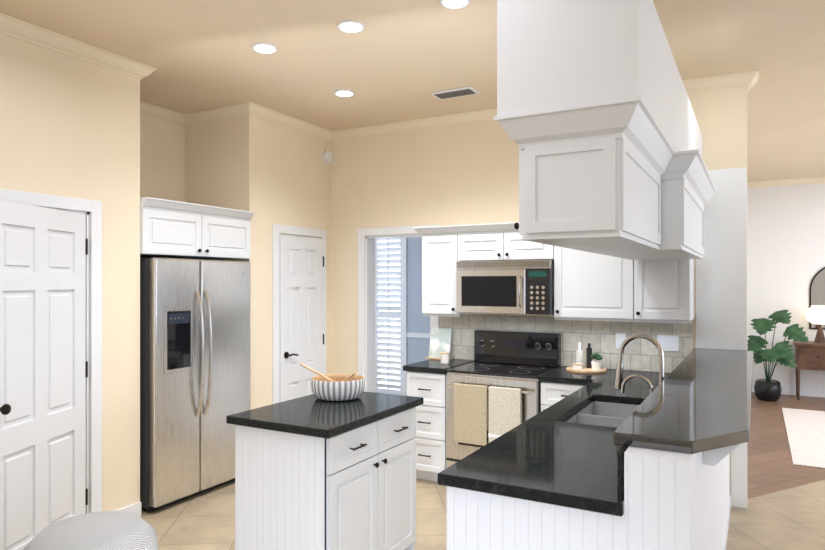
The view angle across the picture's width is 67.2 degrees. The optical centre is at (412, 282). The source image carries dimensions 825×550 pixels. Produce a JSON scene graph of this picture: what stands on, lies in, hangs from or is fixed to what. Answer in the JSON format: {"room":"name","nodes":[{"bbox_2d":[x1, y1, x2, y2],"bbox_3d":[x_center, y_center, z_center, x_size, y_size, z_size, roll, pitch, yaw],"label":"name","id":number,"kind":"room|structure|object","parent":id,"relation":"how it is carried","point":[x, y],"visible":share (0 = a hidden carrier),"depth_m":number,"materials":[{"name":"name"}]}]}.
{"room":"kitchen","nodes":[
{"label":"kitchen","id":0,"kind":"room"},
{"bbox_2d":[144,116,183,258],"bbox_3d":[-2.340,0.060,5.122,0.120,3.080,1.290,0,0,29],"label":"wall","id":1,"kind":"structure","parent":0,"point":[163,140],"depth_m":5.35,"materials":[{"name":"paint"}]},
{"bbox_2d":[140,101,187,126],"bbox_3d":[-2.255,-1.439,5.074,0.076,0.083,1.050,0,0,29],"label":"crown molding","id":2,"kind":"structure","parent":1,"relation":"attached to","point":[149,110],"depth_m":5.28,"materials":[{"name":"paint"}]},
{"bbox_2d":[0,33,330,512],"bbox_3d":[-2.707,0.060,2.873,0.120,3.080,7.600,0,0,29],"label":"wall","id":3,"kind":"structure","parent":0,"point":[71,127],"depth_m":4.12,"materials":[{"name":"paint"}]},
{"bbox_2d":[0,200,87,549],"bbox_3d":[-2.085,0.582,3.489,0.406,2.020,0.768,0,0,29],"label":"door","id":4,"kind":"structure","parent":3,"relation":"in","point":[43,361],"depth_m":3.48,"materials":[{"name":"white painted wood"},{"name":"dark bronze"}]},
{"bbox_2d":[0,189,101,512],"bbox_3d":[-2.297,0.537,3.589,0.141,2.125,1.000,0,0,29],"label":"door frame","id":5,"kind":"structure","parent":3,"relation":"attached to","point":[82,206],"depth_m":3.93,"materials":[{"name":"white wood"}]},
{"bbox_2d":[0,13,156,79],"bbox_3d":[-3.131,-1.439,1.905,0.076,0.083,5.496,0,0,29],"label":"crown molding","id":6,"kind":"structure","parent":3,"relation":"attached to","point":[10,26],"depth_m":3.79,"materials":[{"name":"paint"}]},
{"bbox_2d":[115,502,140,516],"bbox_3d":[-1.933,1.550,4.130,0.013,0.100,0.290,0,0,29],"label":"baseboard","id":7,"kind":"structure","parent":3,"relation":"attached to","point":[135,508],"depth_m":4.21,"materials":[{"name":"white wood"}]},
{"bbox_2d":[140,197,254,259],"bbox_3d":[-1.848,-0.394,4.849,0.665,0.387,1.042,0,0,29],"label":"upper cabinet","id":8,"kind":"object","parent":3,"relation":"attached to","point":[176,229],"visible":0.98,"depth_m":4.65,"materials":[{"name":"white wood"}]},
{"bbox_2d":[240,102,331,140],"bbox_3d":[-1.095,-1.439,5.577,0.076,0.083,1.106,0,0,29],"label":"crown molding","id":9,"kind":"structure","parent":3,"relation":"attached to","point":[246,109],"depth_m":5.49,"materials":[{"name":"paint"}]},
{"bbox_2d":[272,224,325,403],"bbox_3d":[-1.032,0.542,5.746,0.020,2.115,0.760,0,0,29],"label":"door frame","id":10,"kind":"structure","parent":3,"relation":"attached to","point":[276,228],"depth_m":5.45,"materials":[{"name":"white wood"}]},
{"bbox_2d":[279,234,323,402],"bbox_3d":[-0.998,0.582,5.732,0.083,2.020,0.611,0,0,29],"label":"pantry door","id":11,"kind":"structure","parent":3,"relation":"in","point":[301,266],"depth_m":5.70,"materials":[{"name":"white wood"}]},
{"bbox_2d":[323,150,332,162],"bbox_3d":[-0.830,-1.240,6.097,0.034,0.120,0.120,0,0,29],"label":"smoke detector","id":12,"kind":"object","parent":3,"relation":"attached to","point":[327,156],"visible":0.98,"depth_m":6.08,"materials":[{"name":"white plastic"}]},
{"bbox_2d":[184,118,235,260],"bbox_3d":[-1.729,0.060,5.452,0.630,3.080,0.120,0,0,29],"label":"wall","id":13,"kind":"structure","parent":0,"point":[209,148],"depth_m":5.39,"materials":[{"name":"paint"}]},
{"bbox_2d":[184,104,239,125],"bbox_3d":[-1.684,-1.439,5.315,0.660,0.083,0.076,0,0,29],"label":"crown molding","id":14,"kind":"structure","parent":13,"relation":"attached to","point":[233,111],"depth_m":5.33,"materials":[{"name":"paint"}]},
{"bbox_2d":[378,240,399,389],"bbox_3d":[-0.348,0.350,8.602,1.490,2.800,0.010,0,0,29],"label":"window","id":15,"kind":"structure","parent":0,"point":[389,318],"depth_m":8.58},
{"bbox_2d":[382,237,429,393],"bbox_3d":[0.362,0.060,7.872,4.600,3.080,0.120,0,0,29],"label":"wall","id":16,"kind":"structure","parent":0,"point":[418,348],"depth_m":7.97,"materials":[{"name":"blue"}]},
{"bbox_2d":[375,238,406,395],"bbox_3d":[-0.512,0.350,8.306,1.030,2.340,0.084,0,0,29],"label":"window shutters","id":17,"kind":"object","parent":16,"relation":"attached to","point":[392,312],"visible":0.48,"depth_m":8.19,"materials":[{"name":"white wood"}]},
{"bbox_2d":[406,332,429,337],"bbox_3d":[0.327,1.120,7.810,4.400,0.960,0.019,0,0,29],"label":"trim","id":18,"kind":"structure","parent":16,"relation":"attached to","point":[419,335],"depth_m":7.94,"materials":[{"name":"white wood"}]},
{"bbox_2d":[0,0,824,181],"bbox_3d":[1.939,-1.530,3.498,12.200,0.100,13.400,0,0,29],"label":"ceiling","id":19,"kind":"structure","parent":0,"point":[393,61],"depth_m":4.00,"materials":[{"name":"paint"}]},
{"bbox_2d":[252,43,277,53],"bbox_3d":[-0.926,-1.472,3.898,0.155,0.012,0.155,0,0,23],"label":"recessed light","id":20,"kind":"object","parent":19,"relation":"in","point":[266,48],"depth_m":3.88,"materials":[{"name":"white"}]},
{"bbox_2d":[334,89,353,96],"bbox_3d":[-0.529,-1.472,4.821,0.155,0.012,0.155,0,0,23],"label":"recessed light","id":21,"kind":"object","parent":19,"relation":"in","point":[342,93],"depth_m":4.80,"materials":[{"name":"white"}]},
{"bbox_2d":[337,20,363,32],"bbox_3d":[-0.354,-1.472,3.569,0.155,0.012,0.155,0,0,23],"label":"recessed light","id":22,"kind":"object","parent":19,"relation":"in","point":[350,26],"depth_m":3.55,"materials":[{"name":"white"}]},
{"bbox_2d":[431,86,478,99],"bbox_3d":[0.331,-1.472,4.825,0.340,0.013,0.170,0,0,29],"label":"ceiling vent","id":23,"kind":"object","parent":19,"relation":"in","point":[454,93],"visible":0.98,"depth_m":4.80,"materials":[{"name":"white metal"}]},
{"bbox_2d":[440,0,469,8],"bbox_3d":[0.223,-1.472,3.249,0.155,0.012,0.155,0,0,23],"label":"recessed light","id":24,"kind":"object","parent":19,"relation":"in","point":[451,4],"depth_m":3.26,"materials":[{"name":"white"}]},
{"bbox_2d":[141,392,824,549],"bbox_3d":[1.939,1.650,3.498,12.200,0.100,13.400,0,0,29],"label":"floor","id":25,"kind":"structure","parent":0,"point":[785,510],"depth_m":4.39,"materials":[{"name":"beige tile"}]},
{"bbox_2d":[22,511,158,549],"bbox_3d":[-1.534,1.379,2.966,0.620,0.440,0.620,0,0,29],"label":"woven pouf","id":26,"kind":"object","parent":25,"relation":"on","point":[112,530],"visible":1,"depth_m":2.91,"materials":[{"name":"white fabric"}]},
{"bbox_2d":[140,258,249,512],"bbox_3d":[-1.836,0.713,4.833,0.822,1.775,0.925,0,0,29],"label":"fridge","id":27,"kind":"object","parent":25,"relation":"on","point":[194,353],"visible":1,"depth_m":4.53,"materials":[{"name":"grey metal"}]},
{"bbox_2d":[226,391,423,549],"bbox_3d":[-0.435,1.135,3.385,0.648,0.930,0.930,0,0,29],"label":"kitchen island","id":28,"kind":"object","parent":25,"relation":"on","point":[312,472],"visible":1,"depth_m":3.08,"materials":[{"name":"white wood"}]},
{"bbox_2d":[311,374,364,400],"bbox_3d":[-0.433,0.610,3.613,0.316,0.119,0.316,0,0,29],"label":"striped bowl","id":29,"kind":"object","parent":28,"relation":"on","point":[339,389],"visible":0.94,"depth_m":3.49,"materials":[{"name":"beige ceramic"}]},
{"bbox_2d":[300,363,355,381],"bbox_3d":[-0.457,0.546,3.586,0.423,0.156,0.172,0,0,29],"label":"server","id":30,"kind":"object","parent":29,"relation":"in","point":[325,377],"visible":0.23,"depth_m":3.62,"materials":[{"name":"brown wood"}]},
{"bbox_2d":[403,359,474,481],"bbox_3d":[0.237,1.135,5.209,0.385,0.930,0.652,0,0,29],"label":"base cabinet","id":31,"kind":"object","parent":25,"relation":"on","point":[426,380],"visible":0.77,"depth_m":4.94,"materials":[{"name":"white painted wood"},{"name":"dark bronze"}]},
{"bbox_2d":[425,328,452,359],"bbox_3d":[0.236,0.537,5.479,0.220,0.268,0.122,0,0,29],"label":"cookbook stand","id":32,"kind":"object","parent":31,"relation":"on","point":[440,340],"visible":0.83,"depth_m":5.49,"materials":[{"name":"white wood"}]},
{"bbox_2d":[440,352,448,363],"bbox_3d":[0.270,0.625,5.190,0.074,0.087,0.074,0,0,29],"label":"candle jar","id":33,"kind":"object","parent":31,"relation":"on","point":[444,357],"visible":1,"depth_m":5.16,"materials":[{"name":"white"}]},
{"bbox_2d":[446,330,560,467],"bbox_3d":[0.716,1.002,4.901,0.736,1.195,0.700,0,0,29],"label":"range","id":34,"kind":"object","parent":25,"relation":"on","point":[523,361],"visible":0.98,"depth_m":4.90,"materials":[{"name":"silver metal"}]},
{"bbox_2d":[454,383,487,445],"bbox_3d":[0.439,0.985,4.669,0.270,0.440,0.039,0,0,29],"label":"towel","id":35,"kind":"object","parent":34,"relation":"hanging from","point":[470,413],"visible":0.92,"depth_m":4.65,"materials":[{"name":"beige fabric"}]},
{"bbox_2d":[488,386,521,442],"bbox_3d":[0.676,0.975,4.536,0.247,0.420,0.040,0,0,29],"label":"towel","id":36,"kind":"object","parent":34,"relation":"hanging from","point":[505,409],"visible":0.71,"depth_m":4.52,"materials":[{"name":"beige fabric"}]},
{"bbox_2d":[446,488,629,549],"bbox_3d":[0.524,1.155,2.313,0.615,0.890,0.575,0,0,29],"label":"base cabinet","id":37,"kind":"object","parent":25,"relation":"on","point":[474,521],"depth_m":2.06,"materials":[{"name":"white wood"}]},
{"bbox_2d":[438,380,653,519],"bbox_3d":[0.944,0.690,3.088,0.629,0.040,2.408,0,0,29],"label":"countertop","id":38,"kind":"structure","parent":37,"relation":"on","point":[547,458],"depth_m":2.32,"materials":[{"name":"black stone"}]},
{"bbox_2d":[566,401,638,427],"bbox_3d":[1.049,0.808,3.295,0.356,0.194,0.816,0,0,29],"label":"sink","id":39,"kind":"object","parent":38,"relation":"in","point":[608,414],"visible":0.1,"depth_m":3.62,"materials":[{"name":"grey"}]},
{"bbox_2d":[621,374,652,393],"bbox_3d":[1.054,0.548,2.903,0.155,0.242,0.036,0,0,29],"label":"faucet","id":40,"kind":"object","parent":38,"relation":"on","point":[645,379],"visible":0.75,"depth_m":2.90,"materials":[{"name":"silver metal"}]},
{"bbox_2d":[539,380,581,411],"bbox_3d":[1.244,1.155,4.638,0.420,0.890,0.675,0,0,29],"label":"base cabinet","id":41,"kind":"object","parent":25,"relation":"on","point":[551,390],"depth_m":4.44,"materials":[{"name":"white wood"}]},
{"bbox_2d":[539,366,665,383],"bbox_3d":[1.509,0.690,4.508,1.019,0.040,0.623,0,0,29],"label":"countertop","id":42,"kind":"structure","parent":41,"relation":"on","point":[559,373],"depth_m":4.47,"materials":[{"name":"black stone"}]},
{"bbox_2d":[566,342,606,372],"bbox_3d":[1.330,0.565,4.751,0.300,0.209,0.300,0,0,29],"label":"decorative tray","id":43,"kind":"object","parent":42,"relation":"on","point":[591,366],"visible":1,"depth_m":4.71,"materials":[{"name":"brown wood"}]},
{"bbox_2d":[570,400,637,427],"bbox_3d":[1.389,1.155,3.913,0.654,0.890,0.603,0,0,29],"label":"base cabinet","id":44,"kind":"object","parent":25,"relation":"on","point":[631,402],"depth_m":3.66,"materials":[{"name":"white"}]},
{"bbox_2d":[714,460,725,549],"bbox_3d":[1.412,1.060,3.110,0.205,1.080,0.890,0,0,29],"label":"base cabinet","id":45,"kind":"object","parent":25,"relation":"on","point":[719,465],"depth_m":3.24,"materials":[{"name":"white wood"}]},
{"bbox_2d":[610,348,753,459],"bbox_3d":[1.525,0.500,3.190,0.385,0.040,2.938,0,0,29],"label":"countertop","id":46,"kind":"structure","parent":45,"relation":"on","point":[703,405],"depth_m":2.39,"materials":[{"name":"grey stone"}]},
{"bbox_2d":[614,334,663,388],"bbox_3d":[1.203,0.466,3.260,0.258,0.406,0.142,0,0,29],"label":"faucet","id":47,"kind":"object","parent":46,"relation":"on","point":[619,368],"visible":0.71,"depth_m":3.23,"materials":[{"name":"silver metal"}]},
{"bbox_2d":[747,310,808,400],"bbox_3d":[4.880,0.981,8.328,0.749,1.236,0.592,0,0,29],"label":"monstera plant","id":48,"kind":"object","parent":25,"relation":"on","point":[768,388],"visible":1,"depth_m":8.34,"materials":[{"name":"green plant"}]},
{"bbox_2d":[782,408,824,468],"bbox_3d":[5.303,1.594,5.979,2.920,0.012,2.800,0,0,29],"label":"living room rug","id":49,"kind":"object","parent":25,"relation":"on","point":[805,429],"visible":0.98,"depth_m":6.47,"materials":[{"name":"white fabric"}]},
{"bbox_2d":[793,341,824,399],"bbox_3d":[5.973,1.210,8.301,1.500,0.780,0.427,0,0,29],"label":"console table","id":50,"kind":"object","parent":25,"relation":"on","point":[809,355],"visible":0.98,"depth_m":8.42,"materials":[{"name":"brown wood"}]},
{"bbox_2d":[806,306,824,342],"bbox_3d":[5.590,0.570,8.518,0.340,0.499,0.340,0,0,29],"label":"table lamp","id":51,"kind":"object","parent":50,"relation":"on","point":[815,314],"visible":1,"depth_m":8.46,"materials":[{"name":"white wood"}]},
{"bbox_2d":[331,86,746,493],"bbox_3d":[0.764,0.060,5.379,3.760,3.080,0.150,0,0,29],"label":"wall","id":52,"kind":"structure","parent":0,"point":[465,174],"depth_m":5.63,"materials":[{"name":"paint"}]},
{"bbox_2d":[358,224,438,392],"bbox_3d":[-0.108,0.537,5.850,0.870,2.125,0.171,0,0,29],"label":"door frame","id":53,"kind":"structure","parent":52,"relation":"attached to","point":[367,237],"depth_m":5.97,"materials":[{"name":"white wood"}]},
{"bbox_2d":[420,225,467,316],"bbox_3d":[0.310,-0.106,5.342,0.338,0.732,0.350,0,0,29],"label":"upper cabinet","id":54,"kind":"object","parent":52,"relation":"attached to","point":[440,244],"depth_m":5.19,"materials":[{"name":"white wood"}]},
{"bbox_2d":[460,222,511,260],"bbox_3d":[0.659,-0.326,5.149,0.459,0.292,0.350,0,0,29],"label":"upper cabinet","id":55,"kind":"object","parent":52,"relation":"attached to","point":[491,241],"depth_m":4.98,"materials":[{"name":"white wood"}]},
{"bbox_2d":[456,260,553,314],"bbox_3d":[0.780,0.035,5.017,0.780,0.420,0.461,0,0,29],"label":"microwave","id":56,"kind":"object","parent":55,"relation":"attached to","point":[521,287],"visible":1,"depth_m":4.84,"materials":[{"name":"silver metal"}]},
{"bbox_2d":[512,222,555,261],"bbox_3d":[0.957,-0.326,4.983,0.459,0.292,0.350,0,0,29],"label":"upper cabinet","id":57,"kind":"object","parent":52,"relation":"attached to","point":[521,249],"depth_m":4.82,"materials":[{"name":"white wood"}]},
{"bbox_2d":[328,69,758,141],"bbox_3d":[0.799,-1.439,5.242,3.716,0.083,0.096,0,0,29],"label":"crown molding","id":58,"kind":"structure","parent":52,"relation":"attached to","point":[749,79],"depth_m":5.42,"materials":[{"name":"paint"}]},
{"bbox_2d":[440,315,692,372],"bbox_3d":[1.154,0.475,5.069,2.076,0.387,0.011,0,0,29],"label":"tile backsplash","id":59,"kind":"structure","parent":52,"relation":"attached to","point":[638,354],"depth_m":4.91,"materials":[{"name":"beige tile"}]},
{"bbox_2d":[616,333,625,348],"bbox_3d":[1.611,0.450,4.804,0.075,0.120,0.010,0,0,29],"label":"switch plate","id":60,"kind":"object","parent":59,"relation":"attached to","point":[620,337],"depth_m":4.80,"materials":[{"name":"white plastic"}]},
{"bbox_2d":[657,335,678,351],"bbox_3d":[1.908,0.450,4.639,0.150,0.120,0.010,0,0,29],"label":"switch plate","id":61,"kind":"object","parent":59,"relation":"attached to","point":[669,342],"depth_m":4.63,"materials":[{"name":"white plastic"}]},
{"bbox_2d":[554,246,643,321],"bbox_3d":[1.437,-0.106,4.717,0.639,0.732,0.350,0,0,29],"label":"upper cabinet","id":62,"kind":"object","parent":52,"relation":"attached to","point":[589,286],"depth_m":4.56,"materials":[{"name":"white wood"}]},
{"bbox_2d":[497,0,702,157],"bbox_3d":[1.218,-0.846,3.425,0.500,0.448,2.823,0,0,29],"label":"soffit beam","id":63,"kind":"structure","parent":52,"relation":"attached to","point":[555,53],"depth_m":2.22,"materials":[{"name":"white paint"}]},
{"bbox_2d":[510,120,649,247],"bbox_3d":[0.697,-0.358,2.493,0.382,0.366,0.564,0,0,29],"label":"upper cabinet","id":64,"kind":"object","parent":63,"relation":"hanging from","point":[620,178],"depth_m":2.26,"materials":[{"name":"white wood"}]},
{"bbox_2d":[569,152,661,251],"bbox_3d":[0.932,-0.358,2.917,0.382,0.366,0.607,0,0,29],"label":"upper cabinet","id":65,"kind":"object","parent":63,"relation":"hanging from","point":[655,245],"depth_m":2.93,"materials":[{"name":"white wood"}]},
{"bbox_2d":[591,164,697,255],"bbox_3d":[1.257,-0.358,3.400,0.482,0.366,0.785,0,0,29],"label":"upper cabinet","id":66,"kind":"object","parent":63,"relation":"hanging from","point":[679,190],"depth_m":3.03,"materials":[{"name":"white wood"}]},
{"bbox_2d":[614,188,705,259],"bbox_3d":[1.574,-0.358,3.972,0.482,0.366,0.725,0,0,29],"label":"upper cabinet","id":67,"kind":"object","parent":63,"relation":"hanging from","point":[701,199],"depth_m":3.97,"materials":[{"name":"white wood"}]},
{"bbox_2d":[618,452,625,499],"bbox_3d":[1.371,0.595,3.227,0.020,0.150,3.019,0,0,29],"label":"backsplash","id":68,"kind":"structure","parent":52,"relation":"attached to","point":[621,455],"depth_m":1.91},
{"bbox_2d":[644,259,694,321],"bbox_3d":[1.801,-0.106,4.515,0.429,0.732,0.350,0,0,29],"label":"upper cabinet","id":69,"kind":"object","parent":52,"relation":"attached to","point":[669,284],"depth_m":4.34,"materials":[{"name":"white wood"}]},
{"bbox_2d":[696,167,746,508],"bbox_3d":[2.225,0.390,4.479,0.330,2.420,0.006,0,0,29],"label":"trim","id":70,"kind":"structure","parent":52,"relation":"attached to","point":[721,294],"depth_m":4.46,"materials":[{"name":"white"}]},
{"bbox_2d":[747,183,824,387],"bbox_3d":[7.449,0.060,7.848,6.140,3.080,0.150,0,0,29],"label":"wall","id":71,"kind":"structure","parent":0,"point":[785,244],"depth_m":8.91,"materials":[{"name":"white paint"}]},
{"bbox_2d":[748,177,824,187],"bbox_3d":[7.464,-1.439,7.710,6.020,0.083,0.076,0,0,29],"label":"crown molding","id":72,"kind":"structure","parent":71,"relation":"attached to","point":[812,180],"depth_m":8.88,"materials":[{"name":"paint"}]},
{"bbox_2d":[752,383,824,396],"bbox_3d":[7.479,1.535,7.737,6.019,0.130,0.014,0,0,29],"label":"baseboard","id":73,"kind":"structure","parent":71,"relation":"attached to","point":[787,390],"depth_m":8.80,"materials":[{"name":"white wood"}]},
{"bbox_2d":[809,267,824,329],"bbox_3d":[5.936,0.185,8.584,0.760,0.930,0.024,0,0,29],"label":"arched mirror","id":74,"kind":"object","parent":71,"relation":"attached to","point":[817,292],"visible":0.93,"depth_m":8.71,"materials":[{"name":"brown metal"}]}
]}

